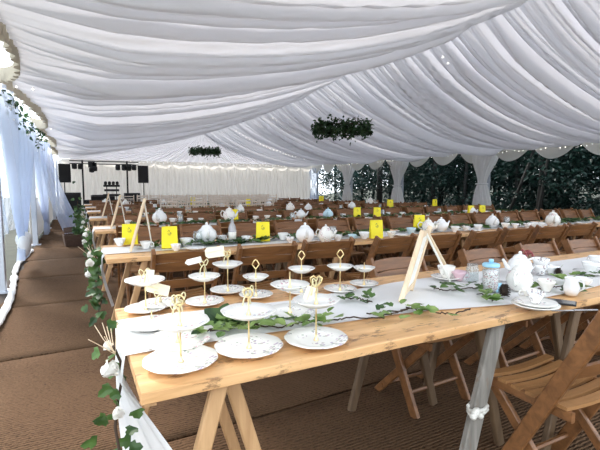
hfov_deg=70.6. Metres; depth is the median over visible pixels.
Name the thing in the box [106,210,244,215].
strand
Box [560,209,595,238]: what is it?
folding chair
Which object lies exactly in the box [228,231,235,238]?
water bottle
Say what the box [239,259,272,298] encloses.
cake stand
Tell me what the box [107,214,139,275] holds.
folding chair
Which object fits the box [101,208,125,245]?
folding chair
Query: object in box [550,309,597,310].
table knife
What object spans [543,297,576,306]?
knife
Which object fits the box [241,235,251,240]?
teacup
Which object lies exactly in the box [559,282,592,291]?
strand
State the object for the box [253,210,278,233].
folding chair
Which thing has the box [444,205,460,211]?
folding chair
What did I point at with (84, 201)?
table
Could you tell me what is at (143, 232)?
folding chair
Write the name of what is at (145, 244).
teacup
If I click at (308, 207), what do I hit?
teapot
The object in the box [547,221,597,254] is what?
folding chair
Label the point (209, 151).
hoop
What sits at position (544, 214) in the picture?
folding chair
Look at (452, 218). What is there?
folding chair
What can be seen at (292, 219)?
folding chair
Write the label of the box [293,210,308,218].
teapot
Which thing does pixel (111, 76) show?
ceiling
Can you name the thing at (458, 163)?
tree
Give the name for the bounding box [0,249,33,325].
cloth hem
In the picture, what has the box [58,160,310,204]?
wall
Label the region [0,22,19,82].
valance
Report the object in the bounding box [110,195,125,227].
sign
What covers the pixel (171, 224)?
folding chair
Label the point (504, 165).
tree
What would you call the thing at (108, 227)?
table runner
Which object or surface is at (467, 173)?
tree
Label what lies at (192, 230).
folding chair
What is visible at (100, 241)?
trestle table
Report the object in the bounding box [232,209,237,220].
box
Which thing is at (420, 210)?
folding chair
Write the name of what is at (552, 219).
teapot
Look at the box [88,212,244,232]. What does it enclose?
table runner
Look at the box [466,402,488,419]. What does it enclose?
tie
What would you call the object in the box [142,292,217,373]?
cake stand
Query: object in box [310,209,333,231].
folding chair
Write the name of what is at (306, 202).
folding chair
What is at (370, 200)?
teapot
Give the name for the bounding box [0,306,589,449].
mat
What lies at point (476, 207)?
folding chair
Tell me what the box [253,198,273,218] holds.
chair
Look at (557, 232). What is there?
folding chair
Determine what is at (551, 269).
teacup
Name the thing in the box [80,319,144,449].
flower garland
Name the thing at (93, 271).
flower garland
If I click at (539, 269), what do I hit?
teacup
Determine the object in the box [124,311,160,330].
cake stand
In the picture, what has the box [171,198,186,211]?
chair
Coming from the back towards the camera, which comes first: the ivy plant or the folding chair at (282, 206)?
the folding chair at (282, 206)
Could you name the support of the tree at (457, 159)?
on the ground
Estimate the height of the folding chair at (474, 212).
0.882 m
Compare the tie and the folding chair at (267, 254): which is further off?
the folding chair at (267, 254)
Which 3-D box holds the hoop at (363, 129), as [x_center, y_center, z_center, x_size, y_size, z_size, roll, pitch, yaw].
[1.058,-2.692,10.736,1.650,1.267,1.640,-1,5,-11]
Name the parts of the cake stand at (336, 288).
rod, plate, plate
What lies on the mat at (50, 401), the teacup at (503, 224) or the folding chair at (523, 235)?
the folding chair at (523, 235)
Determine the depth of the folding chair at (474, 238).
4.15 m
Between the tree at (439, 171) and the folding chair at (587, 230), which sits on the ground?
the tree at (439, 171)
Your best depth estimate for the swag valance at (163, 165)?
23.56 m
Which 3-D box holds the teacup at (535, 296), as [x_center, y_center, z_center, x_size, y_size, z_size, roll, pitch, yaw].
[0.996,0.305,1.796,0.073,0.048,0.077,-4,6,-39]
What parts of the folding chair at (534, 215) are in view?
post, backrest, post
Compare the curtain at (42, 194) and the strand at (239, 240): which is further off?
the curtain at (42, 194)
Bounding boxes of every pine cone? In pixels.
[498,284,510,296]
[554,268,562,273]
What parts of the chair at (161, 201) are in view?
backrest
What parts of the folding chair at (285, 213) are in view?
backrest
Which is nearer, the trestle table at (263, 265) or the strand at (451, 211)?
the trestle table at (263, 265)
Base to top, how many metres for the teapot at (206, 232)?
0.196 m
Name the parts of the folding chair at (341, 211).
backrest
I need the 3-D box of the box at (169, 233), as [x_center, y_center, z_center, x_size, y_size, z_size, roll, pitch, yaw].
[-1.112,0.103,3.619,0.135,0.185,0.060,-1,5,-16]
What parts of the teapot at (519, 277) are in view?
handle, lid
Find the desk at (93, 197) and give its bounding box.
[91,195,114,199]
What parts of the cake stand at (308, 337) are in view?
plate, rod, plate, handle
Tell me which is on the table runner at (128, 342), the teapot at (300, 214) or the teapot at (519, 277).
the teapot at (519, 277)
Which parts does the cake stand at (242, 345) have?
plate, plate, rod, handle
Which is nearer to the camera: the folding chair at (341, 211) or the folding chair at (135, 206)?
the folding chair at (341, 211)
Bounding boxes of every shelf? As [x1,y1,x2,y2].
[103,185,119,186]
[104,189,118,190]
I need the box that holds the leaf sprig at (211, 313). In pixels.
[204,303,234,322]
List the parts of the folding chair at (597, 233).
post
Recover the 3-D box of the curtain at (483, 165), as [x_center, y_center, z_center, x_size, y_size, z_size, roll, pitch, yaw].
[6.821,-1.406,15.768,0.596,2.600,1.070,-2,5,-17]
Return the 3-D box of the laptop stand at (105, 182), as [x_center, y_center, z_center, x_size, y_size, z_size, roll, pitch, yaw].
[-8.479,-1.555,19.088,0.700,0.820,0.400,-3,6,-27]
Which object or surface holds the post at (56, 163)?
on the floor
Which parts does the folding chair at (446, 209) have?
backrest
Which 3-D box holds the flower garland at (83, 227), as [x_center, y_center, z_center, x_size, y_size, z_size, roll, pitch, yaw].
[-3.719,0.164,7.373,0.191,0.698,0.342,-3,6,-27]
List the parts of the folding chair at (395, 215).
backrest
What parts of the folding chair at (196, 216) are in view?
backrest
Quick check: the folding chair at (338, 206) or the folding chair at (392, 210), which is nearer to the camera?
the folding chair at (392, 210)
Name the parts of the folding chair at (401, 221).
post, backrest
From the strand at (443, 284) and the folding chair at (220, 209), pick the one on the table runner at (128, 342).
the strand at (443, 284)
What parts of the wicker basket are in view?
lid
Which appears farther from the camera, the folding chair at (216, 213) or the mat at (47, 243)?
the mat at (47, 243)
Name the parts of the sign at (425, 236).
cross rail, prop leg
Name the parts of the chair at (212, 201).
backrest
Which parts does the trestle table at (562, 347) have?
leg, leg, leg, leg, leg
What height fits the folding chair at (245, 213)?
0.882 m
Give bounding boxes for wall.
[29,199,43,243]
[49,198,51,220]
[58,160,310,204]
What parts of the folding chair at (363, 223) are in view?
post, backrest, post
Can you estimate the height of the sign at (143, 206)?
0.427 m
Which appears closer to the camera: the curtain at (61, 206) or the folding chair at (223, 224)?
the folding chair at (223, 224)
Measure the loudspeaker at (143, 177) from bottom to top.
0.780 m
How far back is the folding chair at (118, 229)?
4.89 m
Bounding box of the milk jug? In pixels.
[563,276,584,295]
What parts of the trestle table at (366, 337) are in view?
leg, leg, leg, leg, leg, leg, leg, leg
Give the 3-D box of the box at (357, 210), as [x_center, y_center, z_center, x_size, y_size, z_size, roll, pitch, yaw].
[0.992,-0.219,7.369,0.128,0.176,0.057,-1,5,-15]
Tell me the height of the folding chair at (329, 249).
0.882 m
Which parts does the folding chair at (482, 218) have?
post, backrest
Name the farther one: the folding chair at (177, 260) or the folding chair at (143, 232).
the folding chair at (143, 232)
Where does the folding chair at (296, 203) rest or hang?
on the mat at (47, 243)
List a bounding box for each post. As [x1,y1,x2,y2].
[0,177,9,293]
[31,166,40,245]
[55,159,57,174]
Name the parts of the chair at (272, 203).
backrest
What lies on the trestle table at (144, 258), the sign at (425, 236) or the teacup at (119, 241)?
the teacup at (119, 241)
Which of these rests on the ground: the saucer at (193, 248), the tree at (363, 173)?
the tree at (363, 173)
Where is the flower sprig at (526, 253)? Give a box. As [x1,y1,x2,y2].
[521,249,533,257]
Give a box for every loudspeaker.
[58,164,70,182]
[138,166,148,182]
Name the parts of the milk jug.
handle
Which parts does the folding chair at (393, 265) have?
post, backrest, leg, seat rail, leg, post, seat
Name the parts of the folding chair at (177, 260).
post, seat, backrest, post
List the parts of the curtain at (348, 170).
post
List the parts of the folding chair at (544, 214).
post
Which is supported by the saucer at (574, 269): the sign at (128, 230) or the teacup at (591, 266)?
the teacup at (591, 266)
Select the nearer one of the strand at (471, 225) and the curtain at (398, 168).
the strand at (471, 225)
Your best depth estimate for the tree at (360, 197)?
26.11 m
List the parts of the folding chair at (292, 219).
backrest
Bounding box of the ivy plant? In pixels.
[69,181,85,234]
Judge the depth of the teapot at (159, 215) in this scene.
6.08 m
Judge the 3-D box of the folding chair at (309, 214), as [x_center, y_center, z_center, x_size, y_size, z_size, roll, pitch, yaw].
[0.152,0.087,8.627,0.454,0.882,0.544,-3,6,-32]
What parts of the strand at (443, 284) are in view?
stem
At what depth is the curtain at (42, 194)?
10.70 m
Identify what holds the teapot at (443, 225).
on the table runner at (108, 250)
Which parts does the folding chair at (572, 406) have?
leg, seat rail, seat, seat rail, leg, post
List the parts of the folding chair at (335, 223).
post, backrest, post, leg, seat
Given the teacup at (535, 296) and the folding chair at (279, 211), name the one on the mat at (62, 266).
the folding chair at (279, 211)
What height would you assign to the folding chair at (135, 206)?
0.882 m
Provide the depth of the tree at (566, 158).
24.61 m
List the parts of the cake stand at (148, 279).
plate, rod, plate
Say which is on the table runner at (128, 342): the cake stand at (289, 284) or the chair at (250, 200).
the cake stand at (289, 284)
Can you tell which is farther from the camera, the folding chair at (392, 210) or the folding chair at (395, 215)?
the folding chair at (392, 210)
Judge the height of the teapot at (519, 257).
0.144 m
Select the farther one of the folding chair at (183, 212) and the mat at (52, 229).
the mat at (52, 229)
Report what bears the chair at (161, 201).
on the mat at (52, 252)
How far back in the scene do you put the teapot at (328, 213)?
7.07 m
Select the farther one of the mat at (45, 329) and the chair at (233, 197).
the chair at (233, 197)
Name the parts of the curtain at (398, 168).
post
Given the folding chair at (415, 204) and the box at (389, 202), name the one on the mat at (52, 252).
the folding chair at (415, 204)
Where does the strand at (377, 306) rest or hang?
on the table runner at (128, 342)
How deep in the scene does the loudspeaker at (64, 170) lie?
17.75 m
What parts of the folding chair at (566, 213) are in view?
post, backrest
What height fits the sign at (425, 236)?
0.327 m
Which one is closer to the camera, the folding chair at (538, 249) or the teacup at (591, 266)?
the teacup at (591, 266)
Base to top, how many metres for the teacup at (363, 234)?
0.071 m
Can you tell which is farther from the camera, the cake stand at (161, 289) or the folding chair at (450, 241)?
the folding chair at (450, 241)
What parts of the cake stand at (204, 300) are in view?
plate, plate, rod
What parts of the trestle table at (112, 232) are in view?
leg, leg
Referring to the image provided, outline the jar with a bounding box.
[482,259,499,291]
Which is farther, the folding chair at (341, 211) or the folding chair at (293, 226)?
the folding chair at (341, 211)
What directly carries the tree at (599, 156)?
on the ground
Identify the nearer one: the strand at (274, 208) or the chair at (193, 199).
the strand at (274, 208)
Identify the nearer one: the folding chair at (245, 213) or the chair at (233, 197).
the folding chair at (245, 213)
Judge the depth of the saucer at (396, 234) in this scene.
4.56 m
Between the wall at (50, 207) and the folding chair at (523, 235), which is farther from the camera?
the wall at (50, 207)
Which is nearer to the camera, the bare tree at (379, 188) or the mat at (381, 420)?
the mat at (381, 420)
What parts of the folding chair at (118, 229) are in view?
post, leg, backrest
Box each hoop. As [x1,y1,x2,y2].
[188,137,221,159]
[310,95,373,144]
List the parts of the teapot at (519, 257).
spout, lid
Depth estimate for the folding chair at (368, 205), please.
11.44 m
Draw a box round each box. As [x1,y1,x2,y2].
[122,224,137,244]
[162,226,177,248]
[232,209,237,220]
[256,222,269,240]
[353,207,360,216]
[369,220,382,238]
[373,207,380,216]
[387,200,392,206]
[413,215,424,229]
[432,199,436,205]
[467,205,473,212]
[479,205,485,211]
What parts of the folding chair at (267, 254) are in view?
post, seat, backrest, post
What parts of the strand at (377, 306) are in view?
stem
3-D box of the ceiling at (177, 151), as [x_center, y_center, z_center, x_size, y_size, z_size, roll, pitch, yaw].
[-5.486,-4.341,23.859,14.150,1.800,0.155,-3,6,-27]
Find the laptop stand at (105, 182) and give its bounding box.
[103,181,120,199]
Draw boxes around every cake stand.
[124,268,166,313]
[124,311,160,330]
[139,283,178,308]
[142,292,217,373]
[144,299,209,350]
[185,256,223,306]
[205,246,243,294]
[214,285,282,357]
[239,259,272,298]
[270,272,313,317]
[284,275,347,348]
[286,250,314,294]
[324,249,356,292]
[350,262,378,287]
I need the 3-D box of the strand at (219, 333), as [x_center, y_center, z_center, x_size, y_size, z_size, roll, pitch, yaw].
[-0.223,0.354,1.565,0.400,0.040,0.196,-3,6,-33]
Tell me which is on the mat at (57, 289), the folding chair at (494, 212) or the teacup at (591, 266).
the folding chair at (494, 212)
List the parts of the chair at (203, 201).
backrest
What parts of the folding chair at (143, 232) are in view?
post, leg, seat, backrest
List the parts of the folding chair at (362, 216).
backrest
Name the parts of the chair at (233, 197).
backrest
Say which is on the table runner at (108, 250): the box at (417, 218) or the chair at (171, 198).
the box at (417, 218)
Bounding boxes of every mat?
[0,234,593,308]
[0,248,563,361]
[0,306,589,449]
[18,230,573,278]
[23,244,107,261]
[33,225,386,248]
[40,232,96,239]
[43,227,92,232]
[50,222,142,226]
[168,331,599,449]
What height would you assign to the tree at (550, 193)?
8.710 m
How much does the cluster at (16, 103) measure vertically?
0.468 m
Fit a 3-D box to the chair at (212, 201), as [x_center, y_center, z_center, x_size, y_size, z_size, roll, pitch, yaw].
[-1.974,-0.115,10.100,0.448,1.014,0.496,-3,6,-28]
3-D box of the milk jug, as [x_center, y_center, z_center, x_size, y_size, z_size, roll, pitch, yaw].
[1.298,0.293,2.020,0.070,0.084,0.081,0,5,-1]
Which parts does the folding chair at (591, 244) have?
backrest, leg, post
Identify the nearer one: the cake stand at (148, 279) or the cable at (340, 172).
the cake stand at (148, 279)
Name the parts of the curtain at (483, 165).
post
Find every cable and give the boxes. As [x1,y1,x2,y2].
[320,169,341,198]
[320,172,341,195]
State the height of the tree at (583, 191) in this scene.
6.733 m
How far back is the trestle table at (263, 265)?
6.61 m
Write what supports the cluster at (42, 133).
attached to the curtain at (42, 194)
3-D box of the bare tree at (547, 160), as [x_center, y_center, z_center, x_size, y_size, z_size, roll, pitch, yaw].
[9.418,-4.328,15.323,6.430,8.792,6.236,0,5,-2]
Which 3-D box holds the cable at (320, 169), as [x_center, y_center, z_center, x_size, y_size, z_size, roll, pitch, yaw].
[1.862,-2.512,25.564,0.060,1.942,2.631,-3,6,-27]
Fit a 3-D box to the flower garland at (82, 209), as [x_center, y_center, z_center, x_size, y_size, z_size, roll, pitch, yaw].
[-4.766,-0.046,9.360,0.289,0.653,0.261,1,5,17]
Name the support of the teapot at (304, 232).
on the trestle table at (144, 258)
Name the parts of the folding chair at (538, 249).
post, backrest, leg, post, leg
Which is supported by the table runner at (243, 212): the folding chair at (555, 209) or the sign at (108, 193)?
the sign at (108, 193)
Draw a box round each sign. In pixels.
[102,193,112,217]
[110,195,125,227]
[129,198,153,251]
[398,225,456,301]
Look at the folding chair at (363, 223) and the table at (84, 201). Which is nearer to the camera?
the folding chair at (363, 223)
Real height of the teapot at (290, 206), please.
0.225 m
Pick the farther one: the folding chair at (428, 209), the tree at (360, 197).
the tree at (360, 197)
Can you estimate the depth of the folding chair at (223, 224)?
5.33 m
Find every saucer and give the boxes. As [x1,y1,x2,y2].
[184,246,205,250]
[395,233,409,236]
[431,273,459,280]
[511,299,560,310]
[514,296,557,307]
[572,268,599,275]
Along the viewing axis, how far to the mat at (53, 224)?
14.29 m
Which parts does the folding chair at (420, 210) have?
backrest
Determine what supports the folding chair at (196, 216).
on the mat at (57, 289)
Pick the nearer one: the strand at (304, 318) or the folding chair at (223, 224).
the strand at (304, 318)
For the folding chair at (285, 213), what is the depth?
7.75 m
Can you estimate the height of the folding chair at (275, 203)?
0.882 m
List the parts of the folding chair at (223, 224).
backrest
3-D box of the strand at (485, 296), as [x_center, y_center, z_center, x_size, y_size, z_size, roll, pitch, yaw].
[0.867,0.315,1.965,0.092,0.048,0.179,0,5,4]
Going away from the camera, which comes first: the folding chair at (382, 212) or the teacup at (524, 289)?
the teacup at (524, 289)
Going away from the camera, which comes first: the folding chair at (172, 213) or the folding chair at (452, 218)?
the folding chair at (452, 218)
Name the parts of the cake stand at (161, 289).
plate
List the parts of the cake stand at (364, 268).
plate, plate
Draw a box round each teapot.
[152,208,166,222]
[196,222,216,241]
[220,206,238,219]
[236,203,243,212]
[286,201,294,209]
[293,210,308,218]
[296,222,313,241]
[304,203,311,209]
[315,224,336,241]
[323,207,332,216]
[348,201,355,207]
[365,197,374,203]
[417,218,439,231]
[434,217,449,231]
[485,214,498,227]
[501,251,535,272]
[506,262,533,291]
[545,210,560,226]
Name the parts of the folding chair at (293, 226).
post, backrest, post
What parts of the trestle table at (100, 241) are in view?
leg, leg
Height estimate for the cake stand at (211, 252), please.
0.236 m
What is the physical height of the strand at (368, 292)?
0.042 m
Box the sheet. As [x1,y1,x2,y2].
[0,164,11,229]
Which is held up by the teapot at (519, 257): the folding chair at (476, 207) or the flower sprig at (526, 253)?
the flower sprig at (526, 253)
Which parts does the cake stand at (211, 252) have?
plate, plate, rod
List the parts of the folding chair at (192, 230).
post, backrest, post, leg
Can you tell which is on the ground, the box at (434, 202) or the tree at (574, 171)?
the tree at (574, 171)
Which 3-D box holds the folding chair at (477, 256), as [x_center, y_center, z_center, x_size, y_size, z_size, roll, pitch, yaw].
[1.439,0.597,2.959,0.438,0.851,0.525,-3,6,-30]
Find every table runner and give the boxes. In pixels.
[86,207,261,223]
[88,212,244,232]
[92,211,506,248]
[100,219,599,306]
[115,257,599,449]
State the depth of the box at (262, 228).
4.07 m
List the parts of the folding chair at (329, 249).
post, seat, backrest, post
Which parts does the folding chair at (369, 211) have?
backrest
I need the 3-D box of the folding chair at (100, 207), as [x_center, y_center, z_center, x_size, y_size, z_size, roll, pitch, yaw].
[-3.981,0.054,9.006,0.454,0.882,0.544,-3,6,-27]
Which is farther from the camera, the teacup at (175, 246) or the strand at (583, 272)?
the teacup at (175, 246)
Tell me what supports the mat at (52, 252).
on the floor
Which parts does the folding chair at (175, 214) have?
backrest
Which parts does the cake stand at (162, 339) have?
plate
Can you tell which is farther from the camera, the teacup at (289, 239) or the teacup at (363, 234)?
the teacup at (363, 234)
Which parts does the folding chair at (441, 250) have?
backrest, leg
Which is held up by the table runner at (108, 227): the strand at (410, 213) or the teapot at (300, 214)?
the strand at (410, 213)
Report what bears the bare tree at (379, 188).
on the ground
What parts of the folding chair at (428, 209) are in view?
backrest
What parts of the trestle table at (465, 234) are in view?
leg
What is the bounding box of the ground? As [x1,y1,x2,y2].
[2,195,598,281]
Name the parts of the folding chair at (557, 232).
post, backrest, post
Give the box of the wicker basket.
[62,227,82,246]
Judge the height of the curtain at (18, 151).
2.330 m
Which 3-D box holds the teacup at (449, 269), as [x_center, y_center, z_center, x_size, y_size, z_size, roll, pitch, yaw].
[0.817,0.261,2.375,0.104,0.065,0.098,-1,5,-6]
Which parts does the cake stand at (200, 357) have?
handle, plate, plate, rod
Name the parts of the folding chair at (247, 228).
post, backrest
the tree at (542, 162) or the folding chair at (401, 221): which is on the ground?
the tree at (542, 162)
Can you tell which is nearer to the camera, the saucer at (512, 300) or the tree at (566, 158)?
the saucer at (512, 300)
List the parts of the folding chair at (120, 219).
post, backrest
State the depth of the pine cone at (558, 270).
2.45 m
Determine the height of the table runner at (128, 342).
0.624 m
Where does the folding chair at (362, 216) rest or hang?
on the mat at (57, 289)
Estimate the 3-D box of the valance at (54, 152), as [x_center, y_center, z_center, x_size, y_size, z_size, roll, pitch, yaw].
[-8.782,-2.679,15.066,0.334,0.342,4.351,-3,6,-27]
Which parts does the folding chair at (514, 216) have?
post, backrest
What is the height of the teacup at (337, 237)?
0.061 m
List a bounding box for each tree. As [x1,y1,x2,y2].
[319,164,370,200]
[320,163,374,198]
[328,164,388,200]
[337,161,439,201]
[353,164,404,202]
[353,165,406,202]
[359,160,446,205]
[367,168,431,202]
[369,154,498,206]
[376,165,382,202]
[404,157,474,205]
[404,163,471,204]
[406,154,513,206]
[417,158,473,204]
[424,155,497,205]
[428,159,494,201]
[452,144,599,219]
[461,150,597,217]
[470,168,529,206]
[490,157,554,207]
[492,154,570,208]
[507,146,599,208]
[509,150,534,209]
[520,161,596,209]
[535,144,599,228]
[536,158,597,207]
[537,158,548,211]
[555,147,599,199]
[579,156,599,215]
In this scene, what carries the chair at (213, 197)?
on the mat at (47, 243)
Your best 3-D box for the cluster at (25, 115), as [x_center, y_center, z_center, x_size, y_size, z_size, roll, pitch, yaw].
[-4.700,-1.751,7.276,0.352,0.584,1.551,-3,6,-27]
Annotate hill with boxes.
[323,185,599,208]
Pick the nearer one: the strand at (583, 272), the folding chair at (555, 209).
the strand at (583, 272)
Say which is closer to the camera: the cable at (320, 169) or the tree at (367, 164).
the cable at (320, 169)
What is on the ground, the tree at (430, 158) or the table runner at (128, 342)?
the tree at (430, 158)
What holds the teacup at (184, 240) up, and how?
on the table runner at (108, 250)
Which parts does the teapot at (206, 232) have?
spout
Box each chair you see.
[92,201,109,225]
[96,204,115,225]
[100,207,123,241]
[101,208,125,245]
[107,212,138,263]
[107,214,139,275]
[116,222,158,297]
[122,204,141,223]
[125,225,173,305]
[132,207,155,221]
[137,195,147,201]
[145,211,173,233]
[146,203,164,208]
[148,213,179,263]
[148,245,220,299]
[157,196,170,204]
[160,200,178,221]
[162,207,185,221]
[166,221,208,291]
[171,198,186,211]
[179,223,226,295]
[182,211,208,221]
[184,199,204,221]
[187,212,215,259]
[189,197,203,212]
[191,206,212,217]
[192,197,206,206]
[211,199,227,234]
[211,219,252,284]
[213,197,226,205]
[214,206,233,211]
[214,210,238,232]
[220,211,253,258]
[226,241,297,295]
[228,221,275,280]
[233,197,245,216]
[236,199,251,207]
[242,205,260,216]
[247,209,269,219]
[252,197,264,210]
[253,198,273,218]
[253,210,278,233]
[253,217,294,281]
[262,205,282,218]
[270,208,295,232]
[271,201,285,205]
[273,219,324,275]
[274,204,294,232]
[281,236,354,284]
[282,209,307,253]
[287,204,306,216]
[288,201,302,204]
[302,216,333,276]
[304,208,323,228]
[305,201,318,204]
[309,204,322,231]
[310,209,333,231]
[315,218,364,279]
[320,201,335,215]
[327,203,342,208]
[327,215,364,273]
[335,208,366,253]
[337,200,349,203]
[343,233,416,280]
[352,217,398,270]
[358,214,397,259]
[361,209,388,247]
[363,203,378,207]
[366,257,474,418]
[371,206,389,245]
[382,202,397,206]
[383,207,405,227]
[384,206,410,227]
[386,213,425,257]
[386,215,432,256]
[398,202,411,206]
[405,206,424,213]
[407,230,461,270]
[413,202,426,205]
[415,212,451,252]
[425,206,443,212]
[425,214,460,265]
[431,227,503,267]
[439,211,476,260]
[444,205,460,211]
[446,213,488,249]
[450,204,464,210]
[457,245,560,383]
[462,205,478,209]
[470,225,534,260]
[471,212,516,253]
[472,210,496,248]
[485,204,494,210]
[486,209,518,252]
[491,310,599,449]
[496,211,540,253]
[505,223,568,258]
[506,209,537,246]
[514,240,599,355]
[518,210,549,242]
[534,208,557,242]
[540,210,583,249]
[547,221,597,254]
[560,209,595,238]
[561,236,599,333]
[562,227,599,250]
[577,208,596,235]
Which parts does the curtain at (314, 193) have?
post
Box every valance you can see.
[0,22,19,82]
[0,82,47,128]
[38,128,56,146]
[50,147,57,154]
[61,159,311,171]
[312,142,599,172]
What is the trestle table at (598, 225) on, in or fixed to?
on the mat at (50, 401)
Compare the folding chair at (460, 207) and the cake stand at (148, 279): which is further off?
the folding chair at (460, 207)
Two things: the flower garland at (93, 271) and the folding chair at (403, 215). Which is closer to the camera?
the flower garland at (93, 271)
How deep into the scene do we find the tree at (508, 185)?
19.99 m
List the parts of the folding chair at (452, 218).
post, backrest, post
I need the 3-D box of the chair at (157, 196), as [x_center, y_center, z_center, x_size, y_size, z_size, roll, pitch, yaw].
[-4.157,-0.377,13.103,0.448,1.014,0.496,-3,6,-27]
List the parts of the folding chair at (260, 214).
backrest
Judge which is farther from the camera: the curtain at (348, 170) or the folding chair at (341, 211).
the curtain at (348, 170)
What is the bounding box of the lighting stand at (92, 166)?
[69,160,137,208]
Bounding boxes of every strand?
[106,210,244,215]
[108,205,258,209]
[110,216,290,226]
[152,228,368,246]
[191,315,296,337]
[193,307,343,334]
[250,208,351,210]
[305,212,418,218]
[332,299,470,320]
[337,288,374,302]
[361,205,432,208]
[366,302,422,314]
[383,220,530,231]
[426,209,525,214]
[430,281,482,291]
[477,288,503,300]
[530,271,581,288]
[537,216,599,222]
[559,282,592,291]
[579,270,599,276]
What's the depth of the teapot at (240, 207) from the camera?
8.71 m
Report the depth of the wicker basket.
9.15 m
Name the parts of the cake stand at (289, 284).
plate, rod, plate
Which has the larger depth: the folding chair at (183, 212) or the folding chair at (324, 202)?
the folding chair at (324, 202)
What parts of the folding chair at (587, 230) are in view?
post, backrest, post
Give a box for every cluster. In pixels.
[0,90,24,129]
[21,103,38,140]
[35,131,45,151]
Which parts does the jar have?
lid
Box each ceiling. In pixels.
[0,0,599,166]
[70,134,275,164]
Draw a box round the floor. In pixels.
[0,220,583,442]
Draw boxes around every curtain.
[0,83,35,261]
[34,132,49,234]
[40,141,75,233]
[309,168,319,198]
[341,164,354,200]
[390,161,408,202]
[472,155,498,208]
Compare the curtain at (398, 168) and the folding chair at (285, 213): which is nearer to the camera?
the folding chair at (285, 213)
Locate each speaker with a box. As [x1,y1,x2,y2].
[65,192,81,212]
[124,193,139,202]
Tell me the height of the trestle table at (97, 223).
0.745 m
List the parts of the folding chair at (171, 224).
post, backrest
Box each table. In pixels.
[83,199,121,216]
[85,207,140,231]
[87,210,167,245]
[89,216,186,257]
[93,222,228,290]
[101,237,301,320]
[115,272,559,449]
[225,218,330,270]
[291,229,441,280]
[404,224,524,262]
[423,252,599,449]
[503,220,599,247]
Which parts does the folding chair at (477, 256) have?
backrest, post, leg, post, seat rail, leg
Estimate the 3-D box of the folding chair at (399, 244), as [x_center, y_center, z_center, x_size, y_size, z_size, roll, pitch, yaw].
[0.703,0.502,3.870,0.454,0.882,0.544,-3,6,-32]
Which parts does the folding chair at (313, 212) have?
backrest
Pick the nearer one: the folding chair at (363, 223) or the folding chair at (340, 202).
the folding chair at (363, 223)
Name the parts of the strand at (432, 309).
stem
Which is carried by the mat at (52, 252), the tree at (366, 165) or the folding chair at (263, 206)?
the folding chair at (263, 206)
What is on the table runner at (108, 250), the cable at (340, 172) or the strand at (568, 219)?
the strand at (568, 219)
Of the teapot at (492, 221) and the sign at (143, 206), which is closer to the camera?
the sign at (143, 206)
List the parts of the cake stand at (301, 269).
plate, plate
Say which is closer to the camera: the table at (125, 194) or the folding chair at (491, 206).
the folding chair at (491, 206)
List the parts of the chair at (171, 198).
backrest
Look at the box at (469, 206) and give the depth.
8.13 m
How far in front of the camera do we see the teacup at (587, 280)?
2.17 m
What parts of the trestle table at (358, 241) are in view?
leg, leg, leg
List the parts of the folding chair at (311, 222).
backrest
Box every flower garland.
[79,215,91,254]
[80,208,91,234]
[80,245,107,326]
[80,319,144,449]
[82,224,93,278]
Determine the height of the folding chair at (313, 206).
0.882 m
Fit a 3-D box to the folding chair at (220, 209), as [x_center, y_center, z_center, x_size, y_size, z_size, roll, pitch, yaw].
[-1.595,0.023,9.363,0.454,0.882,0.544,-3,6,-31]
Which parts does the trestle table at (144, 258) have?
leg, leg, leg, leg, leg, leg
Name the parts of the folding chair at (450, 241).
seat, backrest, post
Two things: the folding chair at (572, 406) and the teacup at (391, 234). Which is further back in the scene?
the teacup at (391, 234)
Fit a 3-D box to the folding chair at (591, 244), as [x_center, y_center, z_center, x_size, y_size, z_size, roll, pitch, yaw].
[2.541,0.547,3.533,0.438,0.851,0.525,-3,6,-27]
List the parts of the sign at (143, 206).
prop leg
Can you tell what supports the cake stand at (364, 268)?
on the trestle table at (366, 337)
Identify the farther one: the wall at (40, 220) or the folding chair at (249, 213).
the wall at (40, 220)
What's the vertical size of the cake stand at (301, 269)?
0.214 m
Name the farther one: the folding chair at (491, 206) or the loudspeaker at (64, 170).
the loudspeaker at (64, 170)
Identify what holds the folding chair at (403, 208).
on the mat at (62, 266)
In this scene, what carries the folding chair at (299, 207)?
on the mat at (52, 252)
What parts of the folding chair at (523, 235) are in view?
post, backrest, post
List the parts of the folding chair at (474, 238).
seat, post, backrest, post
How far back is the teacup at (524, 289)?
1.94 m
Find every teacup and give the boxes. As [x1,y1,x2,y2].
[114,238,125,245]
[140,241,153,248]
[170,243,180,250]
[180,237,194,245]
[217,235,226,239]
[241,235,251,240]
[278,232,289,239]
[286,236,293,242]
[334,234,341,240]
[359,231,368,238]
[387,231,395,237]
[406,227,415,233]
[437,264,455,277]
[451,226,461,231]
[453,269,469,280]
[462,226,470,230]
[474,224,482,228]
[501,223,509,227]
[511,223,520,227]
[518,287,538,295]
[526,289,545,303]
[531,257,549,264]
[532,263,550,274]
[537,278,555,291]
[546,264,559,274]
[575,276,592,287]
[581,261,599,272]
[587,255,599,266]
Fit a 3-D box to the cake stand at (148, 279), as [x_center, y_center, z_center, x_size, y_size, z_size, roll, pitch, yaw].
[-0.648,0.271,1.776,0.172,0.185,0.168,-4,6,-36]
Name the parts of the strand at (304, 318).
stem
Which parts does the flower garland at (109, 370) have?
stem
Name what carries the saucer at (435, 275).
on the table runner at (128, 342)
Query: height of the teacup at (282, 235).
0.070 m
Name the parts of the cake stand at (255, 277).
plate, rod, plate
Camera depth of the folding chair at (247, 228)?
5.02 m
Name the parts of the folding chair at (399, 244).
seat rail, seat, post, backrest, post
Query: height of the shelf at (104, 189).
0.100 m
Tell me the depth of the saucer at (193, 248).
3.56 m
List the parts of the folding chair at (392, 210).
backrest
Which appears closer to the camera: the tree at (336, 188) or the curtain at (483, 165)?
the curtain at (483, 165)
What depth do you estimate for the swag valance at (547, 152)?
14.86 m
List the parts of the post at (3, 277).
post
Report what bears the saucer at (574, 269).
on the table runner at (128, 342)

